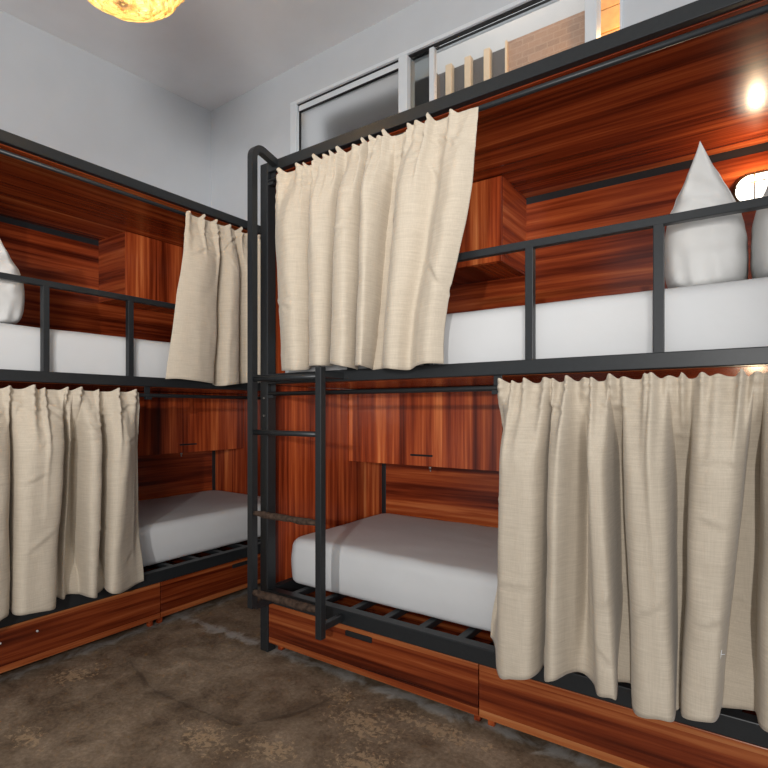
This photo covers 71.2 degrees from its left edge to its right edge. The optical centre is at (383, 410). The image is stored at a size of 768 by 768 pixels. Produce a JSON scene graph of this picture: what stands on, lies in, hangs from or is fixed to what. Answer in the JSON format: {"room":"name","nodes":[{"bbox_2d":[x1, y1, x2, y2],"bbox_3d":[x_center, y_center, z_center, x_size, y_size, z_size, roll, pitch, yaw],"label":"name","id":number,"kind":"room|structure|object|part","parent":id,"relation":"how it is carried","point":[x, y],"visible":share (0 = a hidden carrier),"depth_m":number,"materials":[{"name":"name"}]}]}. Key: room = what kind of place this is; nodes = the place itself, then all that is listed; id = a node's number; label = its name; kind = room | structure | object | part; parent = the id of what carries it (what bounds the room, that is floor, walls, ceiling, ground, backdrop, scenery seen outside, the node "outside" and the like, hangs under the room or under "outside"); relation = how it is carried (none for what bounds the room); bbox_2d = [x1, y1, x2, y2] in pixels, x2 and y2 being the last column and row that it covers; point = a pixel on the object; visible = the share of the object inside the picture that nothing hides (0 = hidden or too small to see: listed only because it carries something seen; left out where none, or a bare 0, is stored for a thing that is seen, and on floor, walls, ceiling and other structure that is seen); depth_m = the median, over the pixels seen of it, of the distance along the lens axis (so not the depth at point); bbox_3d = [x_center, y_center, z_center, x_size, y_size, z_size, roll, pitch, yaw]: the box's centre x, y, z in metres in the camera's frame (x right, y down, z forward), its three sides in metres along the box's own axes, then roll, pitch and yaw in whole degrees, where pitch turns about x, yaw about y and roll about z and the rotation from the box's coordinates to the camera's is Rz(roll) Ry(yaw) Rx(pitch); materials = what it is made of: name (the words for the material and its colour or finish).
{"room":"dormitory","nodes":[
{"label":"dormitory","id":0,"kind":"room"},
{"bbox_2d":[0,10,210,206],"bbox_3d":[-2.893,-0.775,2.142,0.120,3.750,5.420,0,0,35],"label":"wall","id":1,"kind":"structure","parent":0,"point":[56,94],"depth_m":3.52,"materials":[{"name":"white paint"}]},
{"bbox_2d":[0,0,418,110],"bbox_3d":[-0.357,-2.332,0.308,6.138,0.550,5.300,0,0,35],"label":"ceiling","id":2,"kind":"structure","parent":0,"point":[209,54],"depth_m":3.35,"materials":[{"name":"paint"}]},
{"bbox_2d":[88,0,184,22],"bbox_3d":[-0.889,-1.840,1.828,0.472,0.919,0.470,0,0,1],"label":"pendant lamp","id":3,"kind":"object","parent":2,"relation":"hanging from","point":[137,11],"visible":1,"depth_m":1.88,"materials":[{"name":"wicker"}]},
{"bbox_2d":[0,583,622,767],"bbox_3d":[-0.357,1.125,0.308,6.138,0.050,5.300,0,0,35],"label":"floor","id":4,"kind":"structure","parent":0,"point":[196,687],"depth_m":1.93,"materials":[{"name":"concrete"}]},
{"bbox_2d":[0,129,297,673],"bbox_3d":[-1.532,-0.013,3.011,0.996,2.225,2.150,0,0,35],"label":"bunk bed","id":5,"kind":"object","parent":4,"relation":"on","point":[95,249],"visible":0.3,"depth_m":3.04,"materials":[{"name":"metal"}]},
{"bbox_3d":[-1.451,-0.347,2.293,0.027,0.368,0.027,0,0,35],"label":"guard post","id":6,"kind":"part","parent":5,"relation":"part of","materials":[{"name":"black metal"}]},
{"bbox_3d":[-1.923,-1.077,3.283,0.045,0.097,2.050,0,0,35],"label":"rail","id":7,"kind":"part","parent":5,"relation":"part of","materials":[{"name":"black metal"}]},
{"bbox_2d":[0,385,143,620],"bbox_3d":[-1.418,0.375,2.261,0.206,0.960,0.861,0,0,35],"label":"curtain","id":8,"kind":"object","parent":5,"relation":"hanging from","point":[69,521],"visible":1,"depth_m":2.33,"materials":[{"name":"fabric"}]},
{"bbox_3d":[-1.431,0.965,2.311,0.018,0.180,1.011,0,0,35],"label":"drawer","id":9,"kind":"part","parent":5,"relation":"part of","materials":[{"name":"brown wood"}]},
{"bbox_3d":[-1.903,-0.591,3.269,0.002,0.901,2.050,0,0,35],"label":"panel","id":10,"kind":"part","parent":5,"relation":"part of","materials":[{"name":"brown wood"}]},
{"bbox_3d":[-1.269,-0.541,2.555,0.027,0.025,1.600,0,0,35],"label":"guard rail","id":11,"kind":"part","parent":5,"relation":"part of","materials":[{"name":"black metal"}]},
{"bbox_3d":[-1.132,-1.039,2.734,0.019,0.018,2.050,0,0,35],"label":"curtain rod","id":12,"kind":"part","parent":5,"relation":"part of","materials":[{"name":"black metal"}]},
{"bbox_3d":[-1.527,-1.083,3.008,0.917,0.014,2.110,0,0,35],"label":"canopy panel","id":13,"kind":"part","parent":5,"relation":"part of","materials":[{"name":"brown wood"}]},
{"bbox_2d":[0,323,259,382],"bbox_3d":[-1.534,-0.254,3.012,0.894,0.232,2.064,0,0,35],"label":"mattress","id":14,"kind":"object","parent":5,"relation":"on","point":[70,351],"visible":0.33,"depth_m":2.45,"materials":[{"name":"white fabric"}]},
{"bbox_2d":[0,239,24,323],"bbox_3d":[-1.798,-0.577,2.326,0.463,0.402,0.344,0,0,35],"label":"pillow","id":15,"kind":"object","parent":14,"relation":"on","point":[12,294],"visible":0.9,"depth_m":2.27,"materials":[{"name":"white fabric"}]},
{"bbox_3d":[-1.138,-1.101,2.737,0.030,0.047,2.050,0,0,35],"label":"rail","id":16,"kind":"part","parent":5,"relation":"part of","materials":[{"name":"black metal"}]},
{"bbox_3d":[-1.235,-0.347,2.604,0.027,0.368,0.027,0,0,35],"label":"guard post","id":17,"kind":"part","parent":5,"relation":"part of","materials":[{"name":"black metal"}]},
{"bbox_3d":[-1.534,-0.127,3.012,0.901,0.022,2.110,0,0,35],"label":"deck panel","id":18,"kind":"part","parent":5,"relation":"part of","materials":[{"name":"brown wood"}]},
{"bbox_3d":[-1.144,0.843,2.742,0.045,0.058,2.050,0,0,35],"label":"rail","id":19,"kind":"part","parent":5,"relation":"part of","materials":[{"name":"black metal"}]},
{"bbox_3d":[-1.144,-0.141,2.742,0.045,0.047,2.050,0,0,35],"label":"rail","id":20,"kind":"part","parent":5,"relation":"part of","materials":[{"name":"black metal"}]},
{"bbox_3d":[-1.297,-0.878,3.585,0.018,0.388,0.891,0,0,35],"label":"locker door","id":21,"kind":"part","parent":5,"relation":"part of","materials":[{"name":"brown wood"}]},
{"bbox_3d":[-1.903,0.347,3.269,0.002,0.925,2.050,0,0,35],"label":"panel","id":22,"kind":"part","parent":5,"relation":"part of","materials":[{"name":"brown wood"}]},
{"bbox_3d":[-1.297,0.084,3.585,0.018,0.393,0.891,0,0,35],"label":"locker door","id":23,"kind":"part","parent":5,"relation":"part of","materials":[{"name":"brown wood"}]},
{"bbox_2d":[138,490,259,566],"bbox_3d":[-1.520,0.707,3.078,0.842,0.217,1.965,0,0,35],"label":"mattress","id":24,"kind":"object","parent":5,"relation":"on","point":[177,526],"visible":0.49,"depth_m":3.11,"materials":[{"name":"white fabric"}]},
{"bbox_3d":[-1.132,-0.074,2.734,0.019,0.018,2.050,0,0,35],"label":"curtain rod","id":25,"kind":"part","parent":5,"relation":"part of","materials":[{"name":"black metal"}]},
{"bbox_3d":[-0.847,0.965,3.153,0.018,0.180,1.031,0,0,35],"label":"drawer","id":26,"kind":"part","parent":5,"relation":"part of","materials":[{"name":"brown wood"}]},
{"bbox_2d":[165,211,259,385],"bbox_3d":[-0.803,-0.593,3.099,0.101,0.920,1.018,0,0,35],"label":"curtain","id":27,"kind":"object","parent":5,"relation":"hanging from","point":[208,344],"visible":0.51,"depth_m":2.88,"materials":[{"name":"fabric"}]},
{"bbox_3d":[-1.322,-0.013,4.144,0.050,2.225,0.050,0,0,35],"label":"post","id":28,"kind":"part","parent":5,"relation":"part of","materials":[{"name":"black metal"}]},
{"bbox_3d":[-0.929,0.347,3.884,0.890,0.925,0.016,0,0,35],"label":"panel","id":29,"kind":"part","parent":5,"relation":"part of","materials":[{"name":"brown wood"}]},
{"bbox_2d":[247,0,767,767],"bbox_3d":[0.555,-0.022,2.193,2.150,2.245,1.144,0,0,35],"label":"bunk bed","id":30,"kind":"object","parent":4,"relation":"on","point":[585,153],"visible":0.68,"depth_m":2.15,"materials":[{"name":"metal"}]},
{"bbox_3d":[-0.534,-0.013,2.467,0.050,2.225,0.050,0,0,35],"label":"post","id":31,"kind":"part","parent":30,"relation":"part of","materials":[{"name":"black metal"}]},
{"bbox_3d":[-0.274,-0.607,2.861,0.016,0.934,0.890,0,0,35],"label":"panel","id":32,"kind":"part","parent":30,"relation":"part of","materials":[{"name":"brown wood"}]},
{"bbox_3d":[-0.265,0.843,2.854,0.045,0.058,0.893,0,0,35],"label":"rail","id":33,"kind":"part","parent":30,"relation":"part of","materials":[{"name":"black metal"}]},
{"bbox_3d":[-0.274,0.347,2.861,0.016,0.925,0.890,0,0,35],"label":"panel","id":34,"kind":"part","parent":30,"relation":"part of","materials":[{"name":"brown wood"}]},
{"bbox_3d":[-0.095,0.965,2.147,1.031,0.180,0.018,0,0,35],"label":"drawer","id":35,"kind":"part","parent":30,"relation":"part of","materials":[{"name":"brown wood"}]},
{"bbox_2d":[275,107,477,370],"bbox_3d":[-0.106,-0.597,2.050,0.968,0.906,0.139,0,0,35],"label":"curtain","id":36,"kind":"object","parent":30,"relation":"hanging from","point":[368,237],"visible":1,"depth_m":2.00,"materials":[{"name":"fabric"}]},
{"bbox_3d":[0.319,-0.074,1.854,2.050,0.018,0.019,0,0,35],"label":"curtain rod","id":37,"kind":"part","parent":30,"relation":"part of","materials":[{"name":"black metal"}]},
{"bbox_3d":[0.004,-0.013,3.241,0.050,2.225,0.050,0,0,35],"label":"post","id":38,"kind":"part","parent":30,"relation":"part of","materials":[{"name":"black metal"}]},
{"bbox_2d":[291,513,497,631],"bbox_3d":[0.565,0.707,2.315,1.966,0.217,0.833,0,0,35],"label":"mattress","id":39,"kind":"object","parent":30,"relation":"on","point":[443,570],"visible":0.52,"depth_m":2.27,"materials":[{"name":"white fabric"}]},
{"bbox_3d":[0.176,0.084,2.709,0.891,0.393,0.018,0,0,35],"label":"locker door","id":40,"kind":"part","parent":30,"relation":"part of","materials":[{"name":"brown wood"}]},
{"bbox_3d":[0.854,0.347,2.625,2.050,0.925,0.002,0,0,35],"label":"panel","id":41,"kind":"part","parent":30,"relation":"part of","materials":[{"name":"brown wood"}]},
{"bbox_3d":[0.176,-0.878,2.709,0.891,0.388,0.018,0,0,35],"label":"locker door","id":42,"kind":"part","parent":30,"relation":"part of","materials":[{"name":"brown wood"}]},
{"bbox_3d":[0.323,-1.101,1.859,2.050,0.047,0.030,0,0,35],"label":"rail","id":43,"kind":"part","parent":30,"relation":"part of","materials":[{"name":"black metal"}]},
{"bbox_3d":[0.327,-0.141,1.866,2.050,0.047,0.045,0,0,35],"label":"rail","id":44,"kind":"part","parent":30,"relation":"part of","materials":[{"name":"black metal"}]},
{"bbox_3d":[0.319,-1.039,1.854,2.050,0.018,0.019,0,0,35],"label":"curtain rod","id":45,"kind":"part","parent":30,"relation":"part of","materials":[{"name":"black metal"}]},
{"bbox_3d":[0.327,0.843,1.866,2.050,0.058,0.045,0,0,35],"label":"rail","id":46,"kind":"part","parent":30,"relation":"part of","materials":[{"name":"black metal"}]},
{"bbox_3d":[0.598,-0.127,2.255,2.110,0.022,0.901,0,0,35],"label":"deck panel","id":47,"kind":"part","parent":30,"relation":"part of","materials":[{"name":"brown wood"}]},
{"bbox_3d":[0.593,-1.083,2.249,2.110,0.014,0.917,0,0,35],"label":"canopy panel","id":48,"kind":"part","parent":30,"relation":"part of","materials":[{"name":"brown wood"}]},
{"bbox_2d":[285,277,767,372],"bbox_3d":[0.598,-0.254,2.256,2.064,0.231,0.893,0,0,35],"label":"mattress","id":49,"kind":"object","parent":30,"relation":"on","point":[733,314],"visible":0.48,"depth_m":1.64,"materials":[{"name":"white fabric"}]},
{"bbox_2d":[665,141,748,287],"bbox_3d":[1.047,-0.577,1.741,0.227,0.402,0.469,0,0,35],"label":"pillow","id":50,"kind":"object","parent":49,"relation":"on","point":[711,250],"visible":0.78,"depth_m":1.56,"materials":[{"name":"white fabric"}]},
{"bbox_2d":[750,185,767,278],"bbox_3d":[1.237,-0.577,1.608,0.228,0.402,0.468,0,0,35],"label":"pillow","id":51,"kind":"object","parent":49,"relation":"on","point":[758,263],"visible":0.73,"depth_m":1.52,"materials":[{"name":"white fabric"}]},
{"bbox_3d":[0.479,-0.347,1.756,0.027,0.368,0.027,0,0,35],"label":"guard post","id":52,"kind":"part","parent":30,"relation":"part of","materials":[{"name":"black metal"}]},
{"bbox_3d":[0.854,-0.591,2.625,2.050,0.901,0.002,0,0,35],"label":"panel","id":53,"kind":"part","parent":30,"relation":"part of","materials":[{"name":"brown wood"}]},
{"bbox_3d":[0.510,-0.541,1.734,1.600,0.025,0.027,0,0,35],"label":"guard rail","id":54,"kind":"part","parent":30,"relation":"part of","materials":[{"name":"black metal"}]},
{"bbox_3d":[0.747,0.965,1.563,1.011,0.180,0.018,0,0,35],"label":"drawer","id":55,"kind":"part","parent":30,"relation":"part of","materials":[{"name":"brown wood"}]},
{"bbox_2d":[490,369,767,731],"bbox_3d":[0.717,0.364,1.516,0.921,0.940,0.229,0,0,35],"label":"curtain","id":56,"kind":"object","parent":30,"relation":"hanging from","point":[633,513],"visible":1,"depth_m":1.48,"materials":[{"name":"fabric"}]},
{"bbox_3d":[0.868,-1.077,2.645,2.050,0.097,0.045,0,0,35],"label":"rail","id":57,"kind":"part","parent":30,"relation":"part of","materials":[{"name":"black metal"}]},
{"bbox_3d":[0.790,-0.347,1.540,0.027,0.368,0.027,0,0,35],"label":"guard post","id":58,"kind":"part","parent":30,"relation":"part of","materials":[{"name":"black metal"}]},
{"bbox_2d":[731,169,767,201],"bbox_3d":[1.512,-0.890,2.117,0.236,0.140,0.080,0,0,35],"label":"wall lamp","id":59,"kind":"object","parent":30,"relation":"attached to","point":[752,185],"visible":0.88,"depth_m":2.13,"materials":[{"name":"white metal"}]},
{"bbox_2d":[211,0,696,394],"bbox_3d":[1.189,-0.850,2.535,6.138,3.900,0.120,0,0,35],"label":"wall","id":60,"kind":"structure","parent":0,"point":[260,115],"depth_m":3.66,"materials":[{"name":"white paint"}]},
{"bbox_2d":[290,0,622,153],"bbox_3d":[0.256,-1.667,3.150,2.148,0.935,0.092,0,0,35],"label":"window","id":61,"kind":"structure","parent":60,"relation":"in","point":[517,34],"depth_m":3.06,"materials":[{"name":"white metal"}]},
{"bbox_3d":[-0.235,-1.673,3.486,0.848,0.865,0.040,0,0,35],"label":"sash","id":62,"kind":"part","parent":61,"relation":"part of","materials":[{"name":"white metal"}]},
{"bbox_3d":[-0.229,-1.653,3.484,0.850,0.825,0.006,0,0,35],"label":"pane","id":63,"kind":"part","parent":61,"relation":"part of","materials":[{"name":"clear glass"}]},
{"bbox_3d":[0.217,-1.673,3.174,0.138,0.865,0.006,0,0,35],"label":"pane","id":64,"kind":"part","parent":61,"relation":"part of","materials":[{"name":"clear glass"}]},
{"bbox_3d":[0.648,-1.673,2.875,0.850,0.865,0.006,0,0,35],"label":"pane","id":65,"kind":"part","parent":61,"relation":"part of","materials":[{"name":"clear glass"}]},
{"bbox_3d":[1.471,-2.263,4.153,1.080,1.525,0.100,0,0,35],"label":"wall","id":66,"kind":"structure","parent":0,"visible":0},
{"bbox_2d":[601,4,619,34],"bbox_3d":[1.761,-2.853,3.852,0.600,0.165,0.044,0,0,35],"label":"trim","id":67,"kind":"structure","parent":66,"relation":"attached to","point":[610,17],"depth_m":3.90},
{"bbox_2d":[601,0,619,10],"bbox_3d":[1.762,-3.022,3.853,0.600,0.165,0.040,0,0,35],"label":"trim","id":68,"kind":"structure","parent":66,"relation":"attached to","point":[605,4],"depth_m":3.91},
{"bbox_2d":[601,28,619,36],"bbox_3d":[1.762,-2.683,3.853,0.600,0.165,0.040,0,0,35],"label":"trim","id":69,"kind":"structure","parent":66,"relation":"attached to","point":[618,28],"depth_m":3.91,"materials":[{"name":"orange wood"}]}
]}

